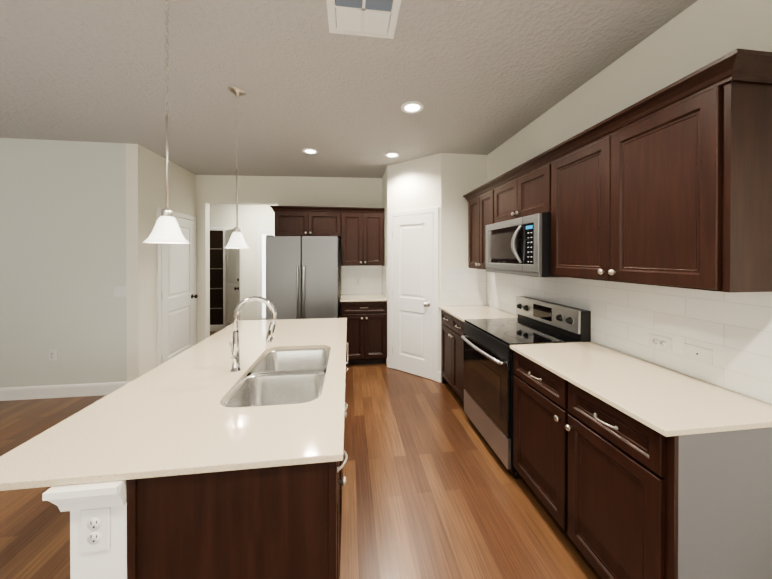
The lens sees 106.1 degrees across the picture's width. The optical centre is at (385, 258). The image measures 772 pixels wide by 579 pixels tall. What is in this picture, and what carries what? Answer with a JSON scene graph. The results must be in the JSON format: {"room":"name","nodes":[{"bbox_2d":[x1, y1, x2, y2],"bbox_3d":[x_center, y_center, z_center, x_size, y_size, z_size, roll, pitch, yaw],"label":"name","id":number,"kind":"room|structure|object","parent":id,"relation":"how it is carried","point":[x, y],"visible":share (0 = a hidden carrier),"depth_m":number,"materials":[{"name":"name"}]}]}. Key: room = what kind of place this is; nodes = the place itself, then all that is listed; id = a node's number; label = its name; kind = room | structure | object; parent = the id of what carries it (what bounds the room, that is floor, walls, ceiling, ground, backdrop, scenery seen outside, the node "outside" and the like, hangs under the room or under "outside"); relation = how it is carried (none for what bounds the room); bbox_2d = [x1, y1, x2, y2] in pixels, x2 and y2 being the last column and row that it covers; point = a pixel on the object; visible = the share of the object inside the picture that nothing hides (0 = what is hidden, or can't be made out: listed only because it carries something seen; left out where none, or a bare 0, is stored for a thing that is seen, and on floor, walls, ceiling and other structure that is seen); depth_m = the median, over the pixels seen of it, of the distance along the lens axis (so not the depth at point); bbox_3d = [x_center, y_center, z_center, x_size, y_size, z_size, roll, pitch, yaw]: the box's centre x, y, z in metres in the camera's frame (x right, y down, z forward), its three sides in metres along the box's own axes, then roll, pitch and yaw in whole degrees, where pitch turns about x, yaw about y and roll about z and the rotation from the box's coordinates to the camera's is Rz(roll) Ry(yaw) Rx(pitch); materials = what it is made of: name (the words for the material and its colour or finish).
{"room":"kitchen","nodes":[
{"label":"kitchen","id":0,"kind":"room"},
{"bbox_2d":[0,138,126,387],"bbox_3d":[-5.148,0.116,2.944,4.630,2.740,0.120,0,0,-7],"label":"wall","id":1,"kind":"structure","parent":0,"point":[62,239],"depth_m":3.10,"materials":[{"name":"white paint"}]},
{"bbox_2d":[49,350,56,360],"bbox_3d":[-3.547,1.030,3.087,0.070,0.115,0.009,0,0,-7],"label":"outlet","id":2,"kind":"object","parent":1,"relation":"attached to","point":[52,354],"visible":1,"depth_m":3.08,"materials":[{"name":"white plastic"}]},
{"bbox_2d":[114,286,125,296],"bbox_3d":[-2.903,0.365,3.166,0.116,0.115,0.010,0,0,-7],"label":"light switch","id":3,"kind":"object","parent":1,"relation":"attached to","point":[119,291],"visible":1,"depth_m":3.17,"materials":[{"name":"white plastic"}]},
{"bbox_2d":[0,381,130,400],"bbox_3d":[-5.073,1.420,2.892,4.764,0.132,0.014,0,0,-7],"label":"baseboard","id":4,"kind":"structure","parent":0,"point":[50,391],"depth_m":3.09,"materials":[{"name":"white wood"}]},
{"bbox_2d":[126,143,195,380],"bbox_3d":[-2.861,0.112,3.786,0.120,2.740,1.210,0,0,-7],"label":"wall","id":5,"kind":"structure","parent":0,"point":[145,182],"depth_m":3.29,"materials":[{"name":"white paint"}]},
{"bbox_2d":[156,207,197,365],"bbox_3d":[-2.775,0.432,3.945,0.091,2.098,0.896,0,0,-7],"label":"door","id":6,"kind":"structure","parent":5,"relation":"attached to","point":[177,295],"depth_m":3.90,"materials":[{"name":"white wood"}]},
{"bbox_2d":[210,204,277,320],"bbox_3d":[-2.881,0.101,5.987,3.600,2.740,0.120,0,0,-7],"label":"wall","id":7,"kind":"structure","parent":0,"point":[252,219],"depth_m":5.93,"materials":[{"name":"white paint"}]},
{"bbox_2d":[210,325,222,330],"bbox_3d":[-3.210,1.406,5.883,2.920,0.132,0.014,0,0,-7],"label":"baseboard","id":8,"kind":"structure","parent":7,"relation":"attached to","point":[212,327],"depth_m":5.85,"materials":[{"name":"white wood"}]},
{"bbox_2d":[210,227,241,328],"bbox_3d":[-3.296,0.427,5.532,1.264,2.092,0.680,0,0,-7],"label":"door frame","id":9,"kind":"structure","parent":7,"relation":"attached to","point":[217,278],"depth_m":5.84,"materials":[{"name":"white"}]},
{"bbox_2d":[257,228,274,319],"bbox_3d":[-2.356,0.425,5.978,0.584,2.092,0.034,0,0,-7],"label":"door frame","id":10,"kind":"structure","parent":7,"relation":"attached to","point":[262,233],"depth_m":5.94,"materials":[{"name":"white wood"}]},
{"bbox_2d":[196,175,381,342],"bbox_3d":[-0.966,0.108,4.610,4.090,2.740,0.314,0,0,-7],"label":"wall","id":11,"kind":"structure","parent":0,"point":[308,191],"depth_m":4.46,"materials":[{"name":"white paint"}]},
{"bbox_2d":[274,206,341,237],"bbox_3d":[-1.122,-0.520,4.267,0.925,0.418,0.326,0,0,-7],"label":"upper cabinet","id":12,"kind":"object","parent":11,"relation":"attached to","point":[301,221],"depth_m":4.11,"materials":[{"name":"brown wood"}]},
{"bbox_2d":[341,266,381,294],"bbox_3d":[-0.377,0.335,4.529,0.637,0.457,0.007,0,0,-7],"label":"tile backsplash","id":13,"kind":"structure","parent":11,"relation":"attached to","point":[371,279],"depth_m":4.53,"materials":[{"name":"white tile"}]},
{"bbox_2d":[342,207,383,265],"bbox_3d":[-0.355,-0.311,4.366,0.621,0.836,0.326,0,0,-7],"label":"upper cabinet","id":14,"kind":"object","parent":11,"relation":"attached to","point":[359,231],"depth_m":4.21,"materials":[{"name":"brown wood"}]},
{"bbox_2d":[0,331,600,578],"bbox_3d":[-2.867,1.525,1.247,8.960,0.060,10.840,0,0,-7],"label":"floor","id":15,"kind":"structure","parent":0,"point":[433,488],"depth_m":1.77,"materials":[{"name":"wood"}]},
{"bbox_2d":[42,480,126,578],"bbox_3d":[-0.920,1.046,1.721,0.172,0.892,1.941,0,0,-7],"label":"support","id":16,"kind":"object","parent":15,"relation":"on","point":[75,500],"visible":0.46,"depth_m":0.79,"materials":[{"name":"white wood"}]},
{"bbox_2d":[80,507,110,552],"bbox_3d":[-0.788,0.737,0.787,0.070,0.115,0.009,0,0,-7],"label":"outlet","id":17,"kind":"object","parent":16,"relation":"attached to","point":[95,528],"visible":1,"depth_m":0.78,"materials":[{"name":"white plastic"}]},
{"bbox_2d":[127,461,342,578],"bbox_3d":[-0.448,1.050,0.966,0.568,0.892,0.264,0,0,-7],"label":"base cabinet","id":18,"kind":"object","parent":15,"relation":"on","point":[281,522],"depth_m":0.84,"materials":[{"name":"brown wood"}]},
{"bbox_2d":[0,318,346,490],"bbox_3d":[-0.747,0.693,1.764,1.000,0.232,1.945,0,0,-7],"label":"countertop","id":19,"kind":"structure","parent":18,"relation":"on","point":[200,407],"depth_m":1.05,"materials":[{"name":"stone"}]},
{"bbox_2d":[229,296,276,372],"bbox_3d":[-0.683,0.387,1.486,0.229,0.382,0.093,0,0,-7],"label":"island faucet","id":20,"kind":"object","parent":19,"relation":"on","point":[235,354],"visible":1,"depth_m":1.49,"materials":[{"name":"silver metal"}]},
{"bbox_2d":[266,235,338,319],"bbox_3d":[-1.117,0.592,4.043,0.905,1.777,0.750,0,0,-7],"label":"refrigerator","id":21,"kind":"object","parent":15,"relation":"on","point":[302,277],"visible":0.67,"depth_m":3.73,"materials":[{"name":"grey metal"}]},
{"bbox_2d":[343,343,346,477],"bbox_3d":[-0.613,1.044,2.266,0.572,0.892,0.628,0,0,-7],"label":"base cabinet","id":22,"kind":"object","parent":15,"relation":"on","point":[345,453],"depth_m":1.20,"materials":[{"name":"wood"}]},
{"bbox_2d":[341,301,386,364],"bbox_3d":[-0.333,1.033,4.225,0.627,0.893,0.624,0,0,-7],"label":"base cabinet","id":23,"kind":"object","parent":15,"relation":"on","point":[367,332],"visible":0.96,"depth_m":3.96,"materials":[{"name":"brown wood"}]},
{"bbox_2d":[340,294,386,301],"bbox_3d":[-0.338,0.576,4.226,0.637,0.022,0.604,0,0,-7],"label":"countertop","id":24,"kind":"structure","parent":23,"relation":"on","point":[362,297],"depth_m":4.07,"materials":[{"name":"stone"}]},
{"bbox_2d":[441,309,463,402],"bbox_3d":[0.968,1.039,3.116,0.624,0.893,0.777,0,0,-7],"label":"base cabinet","id":25,"kind":"object","parent":15,"relation":"on","point":[452,354],"visible":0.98,"depth_m":3.04,"materials":[{"name":"brown wood"}]},
{"bbox_2d":[438,305,516,321],"bbox_3d":[0.973,0.581,3.115,0.605,0.022,0.777,0,0,-7],"label":"countertop","id":26,"kind":"structure","parent":25,"relation":"on","point":[461,312],"depth_m":3.05,"materials":[{"name":"stone"}]},
{"bbox_2d":[461,296,590,478],"bbox_3d":[1.036,0.924,2.345,0.673,1.130,0.760,0,0,-7],"label":"range","id":27,"kind":"object","parent":15,"relation":"on","point":[488,381],"visible":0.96,"depth_m":2.19,"materials":[{"name":"black metal"}]},
{"bbox_2d":[513,350,771,578],"bbox_3d":[1.177,1.047,1.494,0.624,0.893,0.958,0,0,-7],"label":"base cabinet","id":28,"kind":"object","parent":15,"relation":"on","point":[619,494],"visible":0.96,"depth_m":1.09,"materials":[{"name":"brown wood"}]},
{"bbox_2d":[510,342,771,436],"bbox_3d":[1.181,0.589,1.491,0.605,0.022,0.960,0,0,-7],"label":"countertop","id":29,"kind":"structure","parent":28,"relation":"on","point":[665,402],"depth_m":1.26,"materials":[{"name":"stone"}]},
{"bbox_2d":[0,0,697,177],"bbox_3d":[-2.867,-1.285,1.233,8.960,0.080,10.840,0,0,-7],"label":"ceiling","id":30,"kind":"structure","parent":0,"point":[482,77],"depth_m":1.97,"materials":[{"name":"grey paint"}]},
{"bbox_2d":[144,0,188,243],"bbox_3d":[-1.010,-0.658,1.338,0.173,1.175,0.173,0,0,-7],"label":"pendant light","id":31,"kind":"object","parent":30,"relation":"hanging from","point":[166,229],"visible":1,"depth_m":1.33,"materials":[{"name":"white glass"}]},
{"bbox_2d":[224,86,248,248],"bbox_3d":[-1.118,-0.663,2.176,0.173,1.175,0.173,0,0,-7],"label":"pendant light","id":32,"kind":"object","parent":30,"relation":"hanging from","point":[237,240],"visible":1,"depth_m":2.16,"materials":[{"name":"white glass"}]},
{"bbox_2d":[302,148,318,153],"bbox_3d":[-0.887,-1.252,3.403,0.189,0.008,0.189,0,0,-7],"label":"recessed light","id":33,"kind":"object","parent":30,"relation":"in","point":[309,151],"visible":1,"depth_m":3.40,"materials":[{"name":"white"}]},
{"bbox_2d":[326,0,400,38],"bbox_3d":[-0.112,-1.240,1.445,0.360,0.014,0.360,0,0,-7],"label":"ceiling vent","id":34,"kind":"object","parent":30,"relation":"in","point":[374,18],"visible":1,"depth_m":1.49,"materials":[{"name":"white metal"}]},
{"bbox_2d":[384,152,399,157],"bbox_3d":[0.075,-1.253,3.526,0.189,0.008,0.189,0,0,-7],"label":"recessed light","id":35,"kind":"object","parent":30,"relation":"in","point":[392,154],"visible":1,"depth_m":3.51,"materials":[{"name":"white"}]},
{"bbox_2d":[401,101,423,112],"bbox_3d":[0.219,-1.247,2.405,0.189,0.008,0.189,0,0,-7],"label":"recessed light","id":36,"kind":"object","parent":30,"relation":"in","point":[412,107],"visible":1,"depth_m":2.39,"materials":[{"name":"white"}]},
{"bbox_2d":[382,168,386,363],"bbox_3d":[0.030,0.110,4.273,0.100,2.740,0.620,0,0,-7],"label":"wall","id":37,"kind":"structure","parent":0,"point":[384,191],"depth_m":4.17,"materials":[{"name":"white paint"}]},
{"bbox_2d":[382,266,386,298],"bbox_3d":[-0.026,0.336,4.277,0.007,0.457,0.580,0,0,-7],"label":"tile backsplash","id":38,"kind":"structure","parent":37,"relation":"attached to","point":[384,281],"depth_m":4.22,"materials":[{"name":"white tile"}]},
{"bbox_2d":[387,153,440,370],"bbox_3d":[0.370,0.112,3.752,0.806,2.740,0.100,0,0,38],"label":"wall","id":39,"kind":"structure","parent":0,"point":[413,184],"depth_m":3.68,"materials":[{"name":"white paint"}]},
{"bbox_2d":[389,207,438,381],"bbox_3d":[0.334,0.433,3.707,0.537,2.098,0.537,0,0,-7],"label":"door","id":40,"kind":"structure","parent":39,"relation":"attached to","point":[413,293],"depth_m":3.67,"materials":[{"name":"white wood"}]},
{"bbox_2d":[441,153,486,322],"bbox_3d":[0.939,0.113,3.553,0.580,2.740,0.100,0,0,-7],"label":"wall","id":41,"kind":"structure","parent":0,"point":[462,175],"depth_m":3.49,"materials":[{"name":"white paint"}]},
{"bbox_2d":[443,267,486,305],"bbox_3d":[0.951,0.340,3.500,0.550,0.457,0.007,0,0,-7],"label":"tile backsplash","id":42,"kind":"structure","parent":41,"relation":"attached to","point":[464,286],"depth_m":3.50,"materials":[{"name":"white tile"}]},
{"bbox_2d":[487,0,771,404],"bbox_3d":[1.517,0.122,1.802,0.120,2.740,10.840,0,0,-7],"label":"wall","id":43,"kind":"structure","parent":0,"point":[695,36],"depth_m":1.62,"materials":[{"name":"white paint"}]},
{"bbox_2d":[467,181,490,269],"bbox_3d":[1.129,-0.304,3.038,0.326,0.836,0.605,0,0,-7],"label":"upper cabinet","id":44,"kind":"object","parent":43,"relation":"attached to","point":[479,199],"depth_m":3.03,"materials":[{"name":"brown wood"}]},
{"bbox_2d":[491,152,546,223],"bbox_3d":[1.216,-0.515,2.355,0.326,0.408,0.770,0,0,-7],"label":"upper cabinet","id":45,"kind":"object","parent":43,"relation":"attached to","point":[522,191],"depth_m":2.28,"materials":[{"name":"brown wood"}]},
{"bbox_2d":[486,213,558,276],"bbox_3d":[1.149,-0.090,2.349,0.458,0.435,0.764,0,0,-7],"label":"over-the-range microwave","id":46,"kind":"object","parent":45,"relation":"attached to","point":[520,246],"visible":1,"depth_m":2.14,"materials":[{"name":"silver metal"}]},
{"bbox_2d":[487,272,771,403],"bbox_3d":[1.393,0.404,2.251,0.007,0.572,2.598,0,0,-7],"label":"tile backsplash","id":47,"kind":"structure","parent":43,"relation":"attached to","point":[733,331],"depth_m":1.49,"materials":[{"name":"white tile"}]},
{"bbox_2d":[649,333,671,351],"bbox_3d":[1.473,0.453,1.561,0.009,0.070,0.115,0,0,-7],"label":"outlet","id":48,"kind":"object","parent":47,"relation":"attached to","point":[661,342],"visible":1,"depth_m":1.56,"materials":[{"name":"white plastic"}]},
{"bbox_2d":[684,343,712,364],"bbox_3d":[1.495,0.459,1.393,0.008,0.070,0.115,0,0,-7],"label":"wall jack","id":49,"kind":"object","parent":47,"relation":"attached to","point":[699,354],"visible":1,"depth_m":1.39,"materials":[{"name":"white plastic"}]},
{"bbox_2d":[547,52,771,292],"bbox_3d":[1.324,-0.297,1.517,0.326,0.836,0.922,0,0,-7],"label":"upper cabinet","id":50,"kind":"object","parent":43,"relation":"attached to","point":[670,185],"depth_m":1.20,"materials":[{"name":"brown wood"}]}
]}

